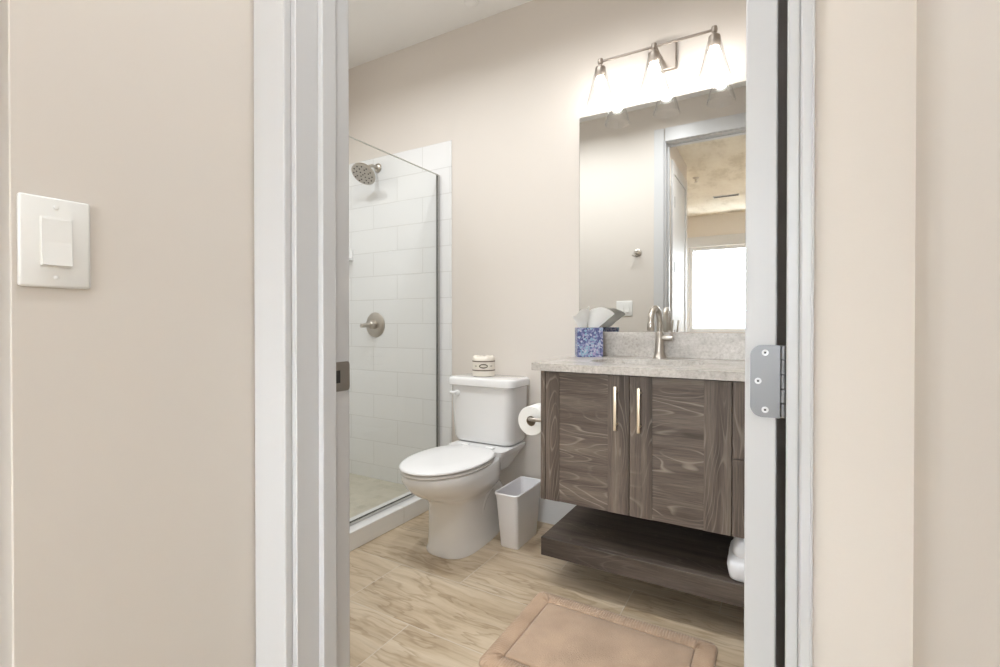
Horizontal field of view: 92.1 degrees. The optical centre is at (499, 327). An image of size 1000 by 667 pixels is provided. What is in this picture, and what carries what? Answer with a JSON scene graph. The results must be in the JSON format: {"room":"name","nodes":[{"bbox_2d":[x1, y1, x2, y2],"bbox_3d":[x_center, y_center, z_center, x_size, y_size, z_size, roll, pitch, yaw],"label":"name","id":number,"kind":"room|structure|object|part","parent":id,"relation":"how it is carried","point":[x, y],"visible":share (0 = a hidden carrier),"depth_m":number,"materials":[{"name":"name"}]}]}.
{"room":"hallway","nodes":[
{"label":"hallway","id":0,"kind":"room"},
{"bbox_2d":[0,0,255,666],"bbox_3d":[-1.225,-0.340,0.497,0.880,2.743,1.516,0,0,30],"label":"wall","id":1,"kind":"structure","parent":0,"point":[127,400],"depth_m":0.75,"materials":[{"name":"beige paint"}]},
{"bbox_2d":[17,192,89,288],"bbox_3d":[-0.612,-0.117,0.665,0.012,0.124,0.078,0,0,30],"label":"light switch","id":2,"kind":"object","parent":1,"relation":"attached to","point":[53,234],"visible":1,"depth_m":0.66,"materials":[{"name":"white plastic"}]},
{"bbox_3d":[-0.611,-0.117,0.665,0.001,0.069,0.035,0,0,30],"label":"rocker frame","id":3,"kind":"part","parent":2,"relation":"part of","materials":[{"name":"white plastic"}]},
{"bbox_2d":[348,0,531,68],"bbox_3d":[-0.341,-1.761,1.905,2.928,0.080,1.824,0,0,30],"label":"ceiling","id":4,"kind":"structure","parent":0,"point":[377,28],"depth_m":2.71,"materials":[{"name":"white paint"}]},
{"bbox_2d":[464,0,478,7],"bbox_3d":[-0.151,-1.719,2.560,0.076,0.014,0.076,0,0,30],"label":"sprinkler cover","id":5,"kind":"object","parent":4,"relation":"attached to","point":[469,3],"visible":1,"depth_m":2.55,"materials":[{"name":"white paint"}]},
{"bbox_2d":[349,473,743,666],"bbox_3d":[-0.763,1.050,-0.313,5.200,0.095,6.120,0,0,30],"label":"floor","id":6,"kind":"structure","parent":0,"point":[410,606],"depth_m":1.83,"materials":[{"name":"wood"}]},
{"bbox_2d":[350,492,428,551],"bbox_3d":[-0.763,0.976,2.178,0.133,0.087,1.592,0,0,30],"label":"curb","id":7,"kind":"object","parent":6,"relation":"on","point":[361,533],"depth_m":2.41,"materials":[{"name":"white tile"}]},
{"bbox_2d":[349,136,439,525],"bbox_3d":[-0.661,0.017,2.343,0.020,1.828,1.192,0,0,30],"label":"glass panel","id":8,"kind":"object","parent":7,"relation":"on","point":[361,518],"visible":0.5,"depth_m":2.85,"materials":[{"name":"clear"}]},
{"bbox_2d":[399,373,528,558],"bbox_3d":[-0.193,0.639,2.317,0.404,0.760,0.757,0,0,30],"label":"toilet","id":9,"kind":"object","parent":6,"relation":"on","point":[459,480],"visible":0.96,"depth_m":2.25,"materials":[{"name":"white ceramic"}]},
{"bbox_3d":[-0.239,0.617,2.201,0.352,0.018,0.498,0,0,30],"label":"seat","id":10,"kind":"part","parent":9,"relation":"part of","materials":[{"name":"white plastic"}]},
{"bbox_3d":[-0.239,0.600,2.200,0.358,0.017,0.509,0,0,30],"label":"lid","id":11,"kind":"part","parent":9,"relation":"part of","materials":[{"name":"white plastic"}]},
{"bbox_3d":[-0.198,0.823,2.274,0.348,0.392,0.653,0,0,30],"label":"bowl","id":12,"kind":"part","parent":9,"relation":"part of","materials":[{"name":"white ceramic"}]},
{"bbox_3d":[-0.237,0.341,2.520,0.049,0.032,0.029,0,0,30],"label":"flush lever","id":13,"kind":"part","parent":9,"relation":"part of","materials":[{"name":"white plastic"}]},
{"bbox_2d":[472,355,494,376],"bbox_3d":[-0.087,0.201,2.553,0.120,0.111,0.121,0,0,30],"label":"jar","id":14,"kind":"object","parent":9,"relation":"on","point":[482,366],"visible":1,"depth_m":2.50,"materials":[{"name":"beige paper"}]},
{"bbox_3d":[-0.059,0.280,2.545,0.404,0.044,0.225,0,0,30],"label":"tank lid","id":15,"kind":"part","parent":9,"relation":"part of","materials":[{"name":"white ceramic"}]},
{"bbox_3d":[-0.056,0.450,2.552,0.380,0.296,0.210,0,0,30],"label":"tank","id":16,"kind":"part","parent":9,"relation":"part of","materials":[{"name":"white ceramic"}]},
{"bbox_2d":[495,476,540,549],"bbox_3d":[0.092,0.889,2.316,0.127,0.260,0.279,0,0,30],"label":"wastebasket","id":17,"kind":"object","parent":6,"relation":"on","point":[518,500],"visible":0.97,"depth_m":2.24,"materials":[{"name":"white plastic"}]},
{"bbox_2d":[479,591,717,666],"bbox_3d":[0.312,1.014,1.501,0.627,0.020,0.454,0,0,30],"label":"bath mat","id":18,"kind":"object","parent":6,"relation":"on","point":[552,630],"visible":1,"depth_m":1.54,"materials":[{"name":"beige fabric"}]},
{"bbox_2d":[349,0,745,496],"bbox_3d":[0.091,-0.355,2.661,2.928,2.743,0.100,0,0,30],"label":"wall","id":19,"kind":"structure","parent":0,"point":[510,90],"depth_m":2.58,"materials":[{"name":"beige paint"}]},
{"bbox_2d":[349,140,451,483],"bbox_3d":[-0.699,-0.039,3.058,0.965,2.105,0.008,0,0,30],"label":"tile","id":20,"kind":"structure","parent":19,"relation":"attached to","point":[392,219],"depth_m":3.02,"materials":[{"name":"white tile"}]},
{"bbox_2d":[349,249,352,260],"bbox_3d":[-1.063,-0.480,3.216,0.156,0.075,0.076,0,0,30],"label":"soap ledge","id":21,"kind":"object","parent":20,"relation":"attached to","point":[351,250],"visible":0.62,"depth_m":3.20,"materials":[{"name":"white ceramic"}]},
{"bbox_2d":[351,162,380,184],"bbox_3d":[-0.830,-0.975,3.013,0.156,0.153,0.189,0,0,30],"label":"shower","id":22,"kind":"object","parent":20,"relation":"attached to","point":[364,173],"visible":1,"depth_m":2.98,"materials":[{"name":"silver metal"}]},
{"bbox_2d":[360,312,384,336],"bbox_3d":[-0.831,-0.016,3.064,0.160,0.160,0.112,0,0,30],"label":"shower valve","id":23,"kind":"object","parent":20,"relation":"attached to","point":[375,324],"visible":1,"depth_m":3.08,"materials":[{"name":"silver metal"}]},
{"bbox_3d":[-0.835,-0.016,3.059,0.057,0.056,0.099,0,0,30],"label":"lever handle","id":24,"kind":"part","parent":23,"relation":"part of","materials":[{"name":"silver metal"}]},
{"bbox_2d":[537,497,575,524],"bbox_3d":[0.480,0.956,2.379,1.763,0.125,0.014,0,0,30],"label":"baseboard","id":25,"kind":"structure","parent":19,"relation":"attached to","point":[549,511],"depth_m":2.49,"materials":[{"name":"grey paint"}]},
{"bbox_2d":[541,505,743,607],"bbox_3d":[0.697,0.867,1.926,0.915,0.071,0.550,0,0,30],"label":"floating shelf","id":26,"kind":"object","parent":19,"relation":"attached to","point":[689,560],"visible":0.44,"depth_m":1.82,"materials":[{"name":"brown wood"}]},
{"bbox_2d":[727,537,743,581],"bbox_3d":[0.869,0.760,1.635,0.174,0.144,0.209,0,0,30],"label":"bundle","id":27,"kind":"object","parent":26,"relation":"on","point":[735,560],"visible":0.33,"depth_m":1.58,"materials":[{"name":"white fabric"}]},
{"bbox_2d":[541,371,744,538],"bbox_3d":[0.691,0.425,1.914,0.916,0.509,0.598,0,0,30],"label":"vanity cabinet","id":28,"kind":"object","parent":19,"relation":"attached to","point":[661,449],"visible":0.63,"depth_m":1.70,"materials":[{"name":"brown wood"}]},
{"bbox_2d":[528,416,540,421],"bbox_3d":[0.174,0.378,2.019,0.083,0.038,0.147,0,0,30],"label":"toilet paper holder","id":29,"kind":"object","parent":28,"relation":"attached to","point":[530,418],"visible":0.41,"depth_m":1.97,"materials":[{"name":"silver metal"}]},
{"bbox_2d":[518,403,540,435],"bbox_3d":[0.154,0.390,2.052,0.122,0.122,0.102,0,0,30],"label":"toilet paper roll","id":30,"kind":"object","parent":29,"relation":"hanging from","point":[532,428],"visible":0.73,"depth_m":2.01,"materials":[{"name":"white paper"}]},
{"bbox_3d":[0.318,0.427,1.835,0.193,0.503,0.016,0,0,30],"label":"door panel","id":31,"kind":"part","parent":28,"relation":"part of","materials":[{"name":"brown wood"}]},
{"bbox_3d":[0.327,0.427,1.830,0.329,0.504,0.019,0,0,30],"label":"door","id":32,"kind":"part","parent":28,"relation":"part of","materials":[{"name":"brown wood"}]},
{"bbox_3d":[0.419,0.292,1.745,0.010,0.159,0.034,0,0,30],"label":"handle","id":33,"kind":"part","parent":28,"relation":"part of","materials":[{"name":"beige metal"}]},
{"bbox_2d":[531,356,744,381],"bbox_3d":[0.684,0.154,1.920,0.952,0.029,0.591,0,0,30],"label":"countertop","id":34,"kind":"structure","parent":28,"relation":"on","point":[690,368],"depth_m":1.78,"materials":[{"name":"beige stone"}]},
{"bbox_2d":[573,307,614,356],"bbox_3d":[0.440,0.017,2.284,0.192,0.240,0.114,0,0,3],"label":"tissue box","id":35,"kind":"object","parent":34,"relation":"on","point":[588,340],"visible":1,"depth_m":2.23,"materials":[{"name":"blue cardboard"}]},
{"bbox_2d":[647,305,673,358],"bbox_3d":[0.703,0.021,2.110,0.091,0.236,0.169,0,0,30],"label":"faucet","id":36,"kind":"object","parent":34,"relation":"on","point":[659,353],"visible":0.99,"depth_m":2.14,"materials":[{"name":"silver metal"}]},
{"bbox_3d":[0.681,-0.035,2.114,0.027,0.123,0.151,0,0,35],"label":"spout","id":37,"kind":"part","parent":36,"relation":"part of","materials":[{"name":"silver metal"}]},
{"bbox_3d":[0.747,0.013,2.147,0.051,0.096,0.027,0,0,30],"label":"lever handle","id":38,"kind":"part","parent":36,"relation":"part of","materials":[{"name":"silver metal"}]},
{"bbox_3d":[0.492,0.293,1.703,0.010,0.159,0.034,0,0,30],"label":"handle","id":39,"kind":"part","parent":28,"relation":"part of","materials":[{"name":"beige metal"}]},
{"bbox_3d":[0.613,0.428,1.665,0.169,0.503,0.016,0,0,30],"label":"door panel","id":40,"kind":"part","parent":28,"relation":"part of","materials":[{"name":"brown wood"}]},
{"bbox_3d":[0.615,0.428,1.663,0.332,0.504,0.019,0,0,30],"label":"door","id":41,"kind":"part","parent":28,"relation":"part of","materials":[{"name":"brown wood"}]},
{"bbox_3d":[0.860,0.556,1.522,0.227,0.252,0.019,0,0,30],"label":"drawer","id":42,"kind":"part","parent":28,"relation":"part of","materials":[{"name":"brown wood"}]},
{"bbox_3d":[0.860,0.302,1.520,0.227,0.250,0.019,0,0,30],"label":"drawer","id":43,"kind":"part","parent":28,"relation":"part of","materials":[{"name":"brown wood"}]},
{"bbox_2d":[587,25,730,102],"bbox_3d":[0.690,-1.163,2.133,0.607,0.263,0.202,0,0,30],"label":"vanity light","id":44,"kind":"object","parent":19,"relation":"attached to","point":[662,57],"visible":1,"depth_m":2.11,"materials":[{"name":"silver metal"}]},
{"bbox_3d":[0.462,-1.136,2.221,0.049,0.081,0.049,0,0,30],"label":"light bulb","id":45,"kind":"part","parent":44,"relation":"part of","materials":[{"name":"white glass"}]},
{"bbox_2d":[595,58,605,78],"bbox_3d":[0.462,-1.194,2.220,0.048,0.088,0.048,0,0,30],"label":"socket","id":46,"kind":"object","parent":44,"relation":"attached to","point":[600,70],"depth_m":2.20,"materials":[{"name":"silver metal"}]},
{"bbox_3d":[0.671,-1.135,2.100,0.049,0.081,0.049,0,0,30],"label":"light bulb","id":47,"kind":"part","parent":44,"relation":"part of","materials":[{"name":"white glass"}]},
{"bbox_2d":[648,42,659,63],"bbox_3d":[0.671,-1.194,2.099,0.048,0.088,0.048,0,0,30],"label":"socket","id":48,"kind":"object","parent":44,"relation":"attached to","point":[654,55],"depth_m":2.08,"materials":[{"name":"silver metal"}]},
{"bbox_3d":[0.879,-1.134,1.979,0.049,0.081,0.049,0,0,30],"label":"light bulb","id":49,"kind":"part","parent":44,"relation":"part of","materials":[{"name":"white glass"}]},
{"bbox_2d":[708,25,720,48],"bbox_3d":[0.879,-1.193,1.979,0.048,0.088,0.048,0,0,30],"label":"socket","id":50,"kind":"object","parent":44,"relation":"attached to","point":[714,40],"depth_m":1.96,"materials":[{"name":"silver metal"}]},
{"bbox_2d":[579,81,745,332],"bbox_3d":[0.814,-0.512,2.179,0.959,1.067,0.006,0,0,30],"label":"wall mirror","id":51,"kind":"object","parent":19,"relation":"attached to","point":[662,183],"visible":0.6,"depth_m":2.21,"materials":[{"name":"silver mirror"}]},
{"bbox_2d":[603,332,744,359],"bbox_3d":[0.826,0.081,2.164,0.952,0.114,0.014,0,0,30],"label":"backsplash","id":52,"kind":"structure","parent":19,"relation":"attached to","point":[724,346],"depth_m":2.16,"materials":[{"name":"beige stone"}]},
{"bbox_2d":[812,0,916,666],"bbox_3d":[-0.767,-0.345,1.179,2.928,2.743,0.124,0,0,30],"label":"wall","id":53,"kind":"structure","parent":0,"point":[866,50],"depth_m":0.46,"materials":[{"name":"beige paint"}]},
{"bbox_2d":[253,0,814,666],"bbox_3d":[-0.008,-0.245,0.740,0.974,2.550,0.156,0,0,30],"label":"door frame","id":54,"kind":"structure","parent":53,"relation":"attached to","point":[302,365],"depth_m":0.89,"materials":[{"name":"grey paint"}]},
{"bbox_3d":[-0.425,-0.246,0.901,0.091,2.550,0.016,0,0,30],"label":"casing","id":55,"kind":"part","parent":54,"relation":"part of","materials":[{"name":"grey paint"}]},
{"bbox_3d":[-0.320,0.099,0.972,0.004,0.059,0.043,0,0,30],"label":"strike plate","id":56,"kind":"part","parent":54,"relation":"part of","materials":[{"name":"silver metal"}]},
{"bbox_3d":[-0.351,-0.247,1.020,0.075,2.550,0.016,0,0,30],"label":"casing","id":57,"kind":"part","parent":54,"relation":"part of","materials":[{"name":"grey paint"}]},
{"bbox_2d":[744,0,787,666],"bbox_3d":[0.552,-0.193,0.933,0.049,2.418,0.770,0,0,34],"label":"door","id":58,"kind":"structure","parent":53,"relation":"in","point":[766,20],"depth_m":0.62,"materials":[{"name":"grey paint"}]},
{"bbox_2d":[913,0,999,666],"bbox_3d":[0.477,-0.340,0.507,0.100,2.743,3.240,0,0,30],"label":"wall","id":59,"kind":"structure","parent":0,"point":[956,565],"depth_m":0.34,"materials":[{"name":"beige paint"}]}
]}

